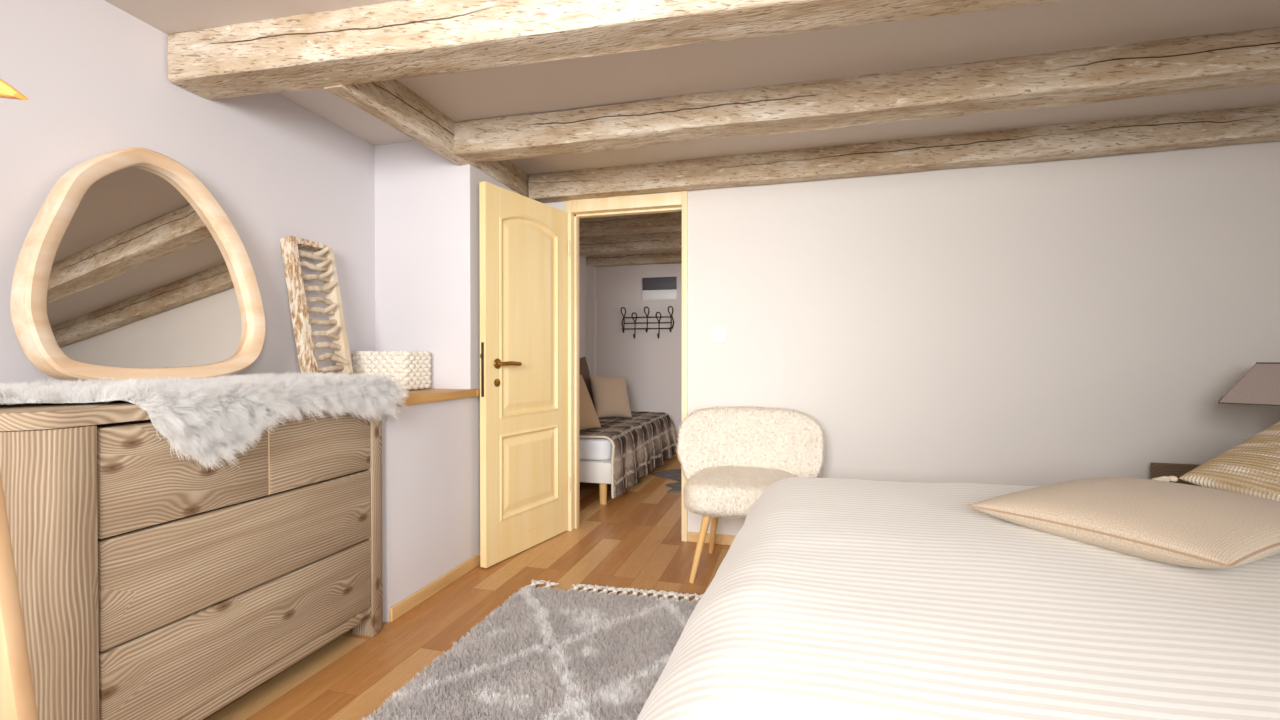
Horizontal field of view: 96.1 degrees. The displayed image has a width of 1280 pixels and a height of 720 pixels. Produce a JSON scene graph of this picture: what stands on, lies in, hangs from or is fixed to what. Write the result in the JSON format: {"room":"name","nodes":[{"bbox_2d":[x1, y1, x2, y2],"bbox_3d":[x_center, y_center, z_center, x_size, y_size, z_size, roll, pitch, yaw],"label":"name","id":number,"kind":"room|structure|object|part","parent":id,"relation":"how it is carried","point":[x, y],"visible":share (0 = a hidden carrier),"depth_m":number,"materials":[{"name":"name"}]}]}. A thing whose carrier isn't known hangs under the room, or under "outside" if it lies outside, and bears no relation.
{"room":"bedroom","nodes":[
{"label":"bedroom","id":0,"kind":"room"},
{"bbox_2d":[0,0,374,385],"bbox_3d":[-1.979,-0.137,1.351,0.120,2.450,5.340,0,1,16],"label":"wall","id":1,"kind":"structure","parent":0,"point":[93,75],"depth_m":2.09,"materials":[{"name":"paint"}]},
{"bbox_2d":[382,397,470,621],"bbox_3d":[-1.231,0.632,2.735,0.580,0.888,0.615,0,1,16],"label":"wall","id":2,"kind":"structure","parent":0,"point":[426,451],"depth_m":2.59,"materials":[{"name":"paint"}]},
{"bbox_2d":[390,553,479,621],"bbox_3d":[-0.846,1.045,3.015,0.014,0.058,1.345,0,1,16],"label":"baseboard","id":3,"kind":"structure","parent":2,"relation":"attached to","point":[424,593],"depth_m":2.63,"materials":[{"name":"brown wood"}]},
{"bbox_2d":[395,388,479,406],"bbox_3d":[-1.209,0.170,2.746,0.615,0.037,0.653,0,1,16],"label":"board","id":4,"kind":"object","parent":2,"relation":"on","point":[418,396],"visible":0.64,"depth_m":2.68,"materials":[{"name":"brown wood"}]},
{"bbox_2d":[352,351,431,390],"bbox_3d":[-1.255,0.050,2.915,0.333,0.196,0.247,0,1,16],"label":"basket","id":5,"kind":"object","parent":4,"relation":"on","point":[412,369],"visible":0.8,"depth_m":2.81,"materials":[{"name":"fabric"}]},
{"bbox_2d":[375,141,518,557],"bbox_3d":[-1.047,-0.155,3.388,0.580,2.450,0.755,0,1,16],"label":"wall pier","id":6,"kind":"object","parent":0,"point":[427,212],"visible":0.21,"depth_m":3.01,"materials":[{"name":"paint"}]},
{"bbox_2d":[202,456,730,719],"bbox_3d":[0.592,1.131,2.129,5.200,0.100,8.200,0,1,16],"label":"floor","id":7,"kind":"structure","parent":0,"point":[631,540],"depth_m":2.71,"materials":[{"name":"brown wood"}]},
{"bbox_2d":[0,471,37,719],"bbox_3d":[-1.136,0.287,0.299,0.695,1.628,1.160,0,1,16],"label":"clothes rack","id":8,"kind":"object","parent":7,"relation":"on","point":[17,696],"visible":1,"depth_m":0.75,"materials":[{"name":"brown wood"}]},
{"bbox_2d":[0,79,28,99],"bbox_3d":[-0.939,-0.368,0.726,0.464,0.132,0.029,0,1,16],"label":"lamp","id":9,"kind":"object","parent":8,"relation":"hanging from","point":[7,91],"visible":1,"depth_m":0.66,"materials":[{"name":"wood"}]},
{"bbox_2d":[0,400,382,719],"bbox_3d":[-1.418,0.596,1.855,0.534,0.975,1.178,0,1,16],"label":"dresser","id":10,"kind":"object","parent":7,"relation":"on","point":[153,584],"visible":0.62,"depth_m":1.53,"materials":[{"name":"brown wood"}]},
{"bbox_3d":[-1.350,0.622,1.306,0.100,0.934,0.148,0,1,16],"label":"corner post","id":11,"kind":"part","parent":10,"relation":"part of","materials":[{"name":"brown wood"}]},
{"bbox_2d":[10,147,265,382],"bbox_3d":[-1.653,-0.317,1.967,0.164,0.803,0.752,0,1,16],"label":"mirror","id":12,"kind":"object","parent":10,"relation":"on","point":[129,266],"visible":0.92,"depth_m":1.90,"materials":[{"name":"brown wood"}]},
{"bbox_3d":[-1.659,-0.318,1.968,0.085,0.705,0.654,0,1,16],"label":"glass","id":13,"kind":"part","parent":12,"relation":"part of","materials":[{"name":"white mirror"}]},
{"bbox_3d":[-1.238,0.294,1.590,0.026,0.265,0.452,0,1,16],"label":"drawer","id":14,"kind":"part","parent":10,"relation":"part of","materials":[{"name":"brown wood"}]},
{"bbox_2d":[0,371,408,469],"bbox_3d":[-1.385,0.177,1.844,0.492,0.176,1.145,0,1,16],"label":"fur throw","id":15,"kind":"object","parent":10,"relation":"on","point":[207,419],"visible":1,"depth_m":1.63,"materials":[{"name":"white fur"}]},
{"bbox_2d":[280,236,352,375],"bbox_3d":[-1.451,-0.193,2.601,0.194,0.697,0.239,0,1,16],"label":"decorative frame","id":16,"kind":"object","parent":15,"relation":"on","point":[298,301],"visible":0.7,"depth_m":2.57,"materials":[{"name":"beige wood"}]},
{"bbox_3d":[-1.513,-0.524,2.616,0.063,0.036,0.181,0,1,16],"label":"rail","id":17,"kind":"part","parent":16,"relation":"part of","materials":[{"name":"beige wood"}]},
{"bbox_3d":[-1.178,0.563,1.805,0.026,0.263,0.894,0,1,16],"label":"drawer","id":18,"kind":"part","parent":10,"relation":"part of","materials":[{"name":"brown wood"}]},
{"bbox_3d":[-1.178,0.832,1.808,0.026,0.261,0.894,0,1,16],"label":"drawer","id":19,"kind":"part","parent":10,"relation":"part of","materials":[{"name":"brown wood"}]},
{"bbox_3d":[-1.179,0.985,1.807,0.022,0.038,0.905,0,1,16],"label":"rail","id":20,"kind":"part","parent":10,"relation":"part of","materials":[{"name":"brown wood"}]},
{"bbox_3d":[-1.117,0.290,2.024,0.026,0.265,0.436,0,1,16],"label":"drawer","id":21,"kind":"part","parent":10,"relation":"part of","materials":[{"name":"brown wood"}]},
{"bbox_3d":[-1.071,0.613,2.304,0.100,0.934,0.117,0,1,16],"label":"corner post","id":22,"kind":"part","parent":10,"relation":"part of","materials":[{"name":"brown wood"}]},
{"bbox_2d":[362,579,703,719],"bbox_3d":[-0.168,1.072,1.736,1.252,0.024,1.996,0,1,16],"label":"rug","id":23,"kind":"object","parent":7,"relation":"on","point":[547,654],"visible":0.7,"depth_m":2.02,"materials":[{"name":"grey carpet"}]},
{"bbox_2d":[580,438,611,503],"bbox_3d":[-0.390,0.812,5.266,0.940,0.485,2.000,0,1,16],"label":"daybed","id":24,"kind":"object","parent":7,"relation":"on","point":[595,453],"visible":0.15,"depth_m":4.22,"materials":[{"name":"white fabric"}]},
{"bbox_3d":[-0.390,0.654,5.265,0.930,0.170,1.990,0,1,16],"label":"mattress","id":25,"kind":"part","parent":24,"relation":"part of","materials":[{"name":"white fabric"}]},
{"bbox_3d":[-0.272,0.980,4.258,0.059,0.165,0.060,0,1,16],"label":"leg","id":26,"kind":"part","parent":24,"relation":"part of","materials":[{"name":"brown wood"}]},
{"bbox_2d":[580,411,677,497],"bbox_3d":[-0.284,0.783,5.209,0.918,0.474,2.123,0,1,16],"label":"blanket","id":27,"kind":"object","parent":24,"relation":"on","point":[641,442],"visible":0.71,"depth_m":4.85,"materials":[{"name":"plaid woven wool fabric"}]},
{"bbox_2d":[579,357,593,404],"bbox_3d":[-0.619,0.268,5.408,0.211,0.602,0.618,0,1,33],"label":"cushion","id":28,"kind":"object","parent":27,"relation":"on","point":[583,367],"visible":0.18,"depth_m":5.51,"materials":[{"name":"brown fabric"}]},
{"bbox_2d":[579,375,600,430],"bbox_3d":[-0.526,0.346,4.511,0.230,0.451,0.483,0,1,31],"label":"cushion","id":29,"kind":"object","parent":27,"relation":"on","point":[589,419],"visible":0.41,"depth_m":4.54,"materials":[{"name":"beige fabric"}]},
{"bbox_2d":[589,374,631,417],"bbox_3d":[-0.279,0.347,5.481,0.444,0.431,0.214,0,1,-36],"label":"cushion","id":30,"kind":"object","parent":27,"relation":"on","point":[610,394],"visible":0.96,"depth_m":5.40,"materials":[{"name":"beige fabric"}]},
{"bbox_2d":[653,469,680,492],"bbox_3d":[0.557,1.049,5.136,0.832,0.011,1.039,0,1,-8],"label":"rug","id":31,"kind":"object","parent":7,"relation":"on","point":[674,474],"visible":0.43,"depth_m":5.15,"materials":[{"name":"grey fabric"}]},
{"bbox_2d":[676,406,824,582],"bbox_3d":[0.550,0.671,2.947,0.759,0.810,0.610,0,1,16],"label":"accent chair","id":32,"kind":"object","parent":7,"relation":"on","point":[728,456],"visible":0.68,"depth_m":3.03,"materials":[{"name":"beige fabric"}]},
{"bbox_3d":[0.296,0.902,2.789,0.118,0.352,0.040,0,1,-18],"label":"leg","id":33,"kind":"part","parent":32,"relation":"part of","materials":[{"name":"brown wood"}]},
{"bbox_3d":[0.411,0.899,3.153,0.040,0.351,0.111,0,1,-18],"label":"leg","id":34,"kind":"part","parent":32,"relation":"part of","materials":[{"name":"brown wood"}]},
{"bbox_3d":[0.542,0.662,2.923,0.592,0.184,0.555,0,1,16],"label":"seat","id":35,"kind":"part","parent":32,"relation":"part of","materials":[{"name":"beige fabric"}]},
{"bbox_3d":[0.595,0.489,3.111,0.753,0.449,0.260,0,1,16],"label":"backrest","id":36,"kind":"part","parent":32,"relation":"part of","materials":[{"name":"beige fabric"}]},
{"bbox_2d":[1150,462,1201,486],"bbox_3d":[2.662,0.783,2.412,0.645,0.592,0.465,0,1,16],"label":"nightstand","id":37,"kind":"object","parent":7,"relation":"on","point":[1157,469],"visible":0.06,"depth_m":2.67,"materials":[{"name":"brown wood"}]},
{"bbox_2d":[1218,362,1279,405],"bbox_3d":[2.673,0.308,2.288,0.516,0.594,0.514,0,1,-43],"label":"table lamp","id":38,"kind":"object","parent":37,"relation":"on","point":[1260,385],"visible":1,"depth_m":2.25,"materials":[{"name":"brown fabric"}]},
{"bbox_3d":[1.399,0.589,1.224,2.080,1.000,1.780,0,1,16],"label":"bed","id":39,"kind":"object","parent":7,"relation":"on","visible":0,"materials":[{"name":"striped cotton fabric bedding"}]},
{"bbox_2d":[637,477,1279,719],"bbox_3d":[1.146,0.737,1.343,2.119,0.573,1.946,0,1,16],"label":"duvet","id":40,"kind":"object","parent":39,"relation":"on","point":[832,598],"visible":0.76,"depth_m":1.02,"materials":[{"name":"white fabric"}]},
{"bbox_2d":[967,477,1279,568],"bbox_3d":[1.310,0.403,1.487,0.574,0.147,0.574,0,1,-21],"label":"cushion","id":41,"kind":"object","parent":40,"relation":"on","point":[1172,523],"visible":0.98,"depth_m":1.34,"materials":[{"name":"beige fabric"}]},
{"bbox_2d":[1152,421,1279,500],"bbox_3d":[1.940,0.304,1.622,0.504,0.276,0.578,0,1,-12],"label":"cushion","id":42,"kind":"object","parent":40,"relation":"on","point":[1251,467],"visible":0.8,"depth_m":1.70,"materials":[{"name":"beige fabric"}]},
{"bbox_2d":[579,256,586,357],"bbox_3d":[-0.977,-0.096,5.277,0.120,2.300,2.760,0,1,16],"label":"wall","id":43,"kind":"structure","parent":0,"point":[582,259],"depth_m":6.29,"materials":[{"name":"paint"}]},
{"bbox_2d":[599,231,672,235],"bbox_3d":[1.304,-1.266,4.660,5.200,0.150,2.900,0,1,16],"label":"ceiling","id":44,"kind":"structure","parent":0,"point":[671,231],"depth_m":5.44,"materials":[{"name":"paint"}]},
{"bbox_2d":[579,231,681,255],"bbox_3d":[0.761,-1.122,5.320,3.200,0.181,0.182,0,1,15],"label":"ceiling beam","id":45,"kind":"structure","parent":44,"relation":"attached to","point":[656,242],"depth_m":5.47,"materials":[{"name":"brown wood"}]},
{"bbox_2d":[579,212,681,236],"bbox_3d":[0.517,-1.113,4.444,3.200,0.182,0.185,0,1,15],"label":"ceiling beam","id":46,"kind":"structure","parent":44,"relation":"attached to","point":[669,221],"depth_m":4.54,"materials":[{"name":"brown wood"}]},
{"bbox_2d":[586,251,681,266],"bbox_3d":[0.956,-1.127,6.017,3.200,0.183,0.112,0,1,15],"label":"ceiling beam","id":47,"kind":"structure","parent":44,"relation":"attached to","point":[663,257],"depth_m":6.25,"materials":[{"name":"brown wood"}]},
{"bbox_2d":[596,264,681,437],"bbox_3d":[1.695,-0.102,5.922,4.920,2.300,0.120,0,1,16],"label":"wall","id":48,"kind":"structure","parent":0,"point":[651,366],"depth_m":6.33,"materials":[{"name":"paint"}]},
{"bbox_2d":[586,266,596,374],"bbox_3d":[-0.540,-0.031,6.432,0.100,2.150,0.100,0,1,16],"label":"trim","id":49,"kind":"structure","parent":48,"relation":"attached to","point":[591,300],"depth_m":6.39,"materials":[{"name":"paint"}]},
{"bbox_2d":[620,306,673,338],"bbox_3d":[0.075,-0.407,6.257,0.598,0.348,0.065,0,1,16],"label":"coat rack","id":50,"kind":"object","parent":48,"relation":"attached to","point":[660,316],"visible":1,"depth_m":6.26,"materials":[{"name":"metal"}]},
{"bbox_3d":[0.081,-0.405,6.277,0.547,0.012,0.020,0,1,16],"label":"rail","id":51,"kind":"part","parent":50,"relation":"part of","materials":[{"name":"metal"}]},
{"bbox_3d":[0.081,-0.467,6.277,0.547,0.012,0.020,0,1,16],"label":"rail","id":52,"kind":"part","parent":50,"relation":"part of","materials":[{"name":"metal"}]},
{"bbox_3d":[0.081,-0.343,6.278,0.547,0.012,0.020,0,1,16],"label":"rail","id":53,"kind":"part","parent":50,"relation":"part of","materials":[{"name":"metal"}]},
{"bbox_2d":[642,277,676,299],"bbox_3d":[0.211,-0.778,6.260,0.380,0.243,0.015,0,1,16],"label":"framed picture","id":54,"kind":"object","parent":48,"relation":"attached to","point":[656,288],"visible":1,"depth_m":6.25,"materials":[{"name":"white plastic"}]},
{"bbox_2d":[104,0,1279,175],"bbox_3d":[0.298,-1.253,0.685,4.900,0.296,5.300,0,1,16],"label":"ceiling","id":55,"kind":"structure","parent":0,"point":[1049,27],"depth_m":2.27,"materials":[{"name":"paint"}]},
{"bbox_2d":[324,79,528,197],"bbox_3d":[-0.918,-1.083,2.882,0.099,0.177,1.595,0,0,16],"label":"joist","id":56,"kind":"object","parent":55,"relation":"attached to","point":[391,102],"visible":0.69,"depth_m":2.52,"materials":[{"name":"beige wood"}]},
{"bbox_2d":[167,0,1064,99],"bbox_3d":[0.551,-1.095,1.676,4.573,0.185,0.190,0,0,12],"label":"ceiling beam","id":57,"kind":"structure","parent":55,"relation":"attached to","point":[403,39],"depth_m":1.86,"materials":[{"name":"beige wood"}]},
{"bbox_2d":[454,27,1279,161],"bbox_3d":[1.044,-1.081,2.362,3.986,0.161,0.176,0,0,15],"label":"ceiling beam","id":58,"kind":"structure","parent":55,"relation":"attached to","point":[1249,58],"depth_m":2.30,"materials":[{"name":"beige wood"}]},
{"bbox_2d":[528,105,1279,202],"bbox_3d":[1.243,-1.069,3.040,3.965,0.164,0.127,0,0,16],"label":"ceiling beam","id":59,"kind":"structure","parent":55,"relation":"attached to","point":[1252,124],"depth_m":2.93,"materials":[{"name":"beige wood"}]},
{"bbox_2d":[544,141,1279,535],"bbox_3d":[0.955,-0.153,3.252,4.990,2.450,0.100,0,1,16],"label":"wall","id":60,"kind":"structure","parent":0,"point":[1044,323],"depth_m":2.95,"materials":[{"name":"paint"}]},
{"bbox_2d":[479,181,687,567],"bbox_3d":[-0.346,0.039,3.433,1.247,2.062,0.581,0,1,-22],"label":"door","id":61,"kind":"structure","parent":60,"relation":"in","point":[530,416],"depth_m":3.28,"materials":[{"name":"wood"}]},
{"bbox_3d":[-0.808,0.049,2.941,0.017,0.280,0.014,0,1,28],"label":"lock plate","id":62,"kind":"part","parent":61,"relation":"part of","materials":[{"name":"metal"}]},
{"bbox_3d":[-0.746,0.119,3.006,0.006,0.042,0.042,0,1,28],"label":"keyhole plate","id":63,"kind":"part","parent":61,"relation":"part of","materials":[{"name":"gold metal"}]},
{"bbox_3d":[-0.695,0.018,3.034,0.063,0.054,0.154,0,1,29],"label":"handle","id":64,"kind":"part","parent":61,"relation":"part of","materials":[{"name":"gold metal"}]},
{"bbox_3d":[-0.080,0.038,3.543,0.780,2.062,0.130,0,1,16],"label":"frame","id":65,"kind":"part","parent":61,"relation":"part of","materials":[{"name":"beige wood"}]},
{"bbox_2d":[688,532,735,544],"bbox_3d":[1.727,1.045,2.987,2.995,0.058,0.014,0,1,16],"label":"baseboard","id":66,"kind":"structure","parent":60,"relation":"attached to","point":[721,539],"depth_m":3.34,"materials":[{"name":"brown wood"}]},
{"bbox_2d":[712,328,725,342],"bbox_3d":[0.456,-0.142,3.333,0.082,0.086,0.012,0,1,16],"label":"light switch","id":67,"kind":"object","parent":60,"relation":"attached to","point":[718,334],"visible":1,"depth_m":3.33,"materials":[{"name":"white plastic"}]}
]}

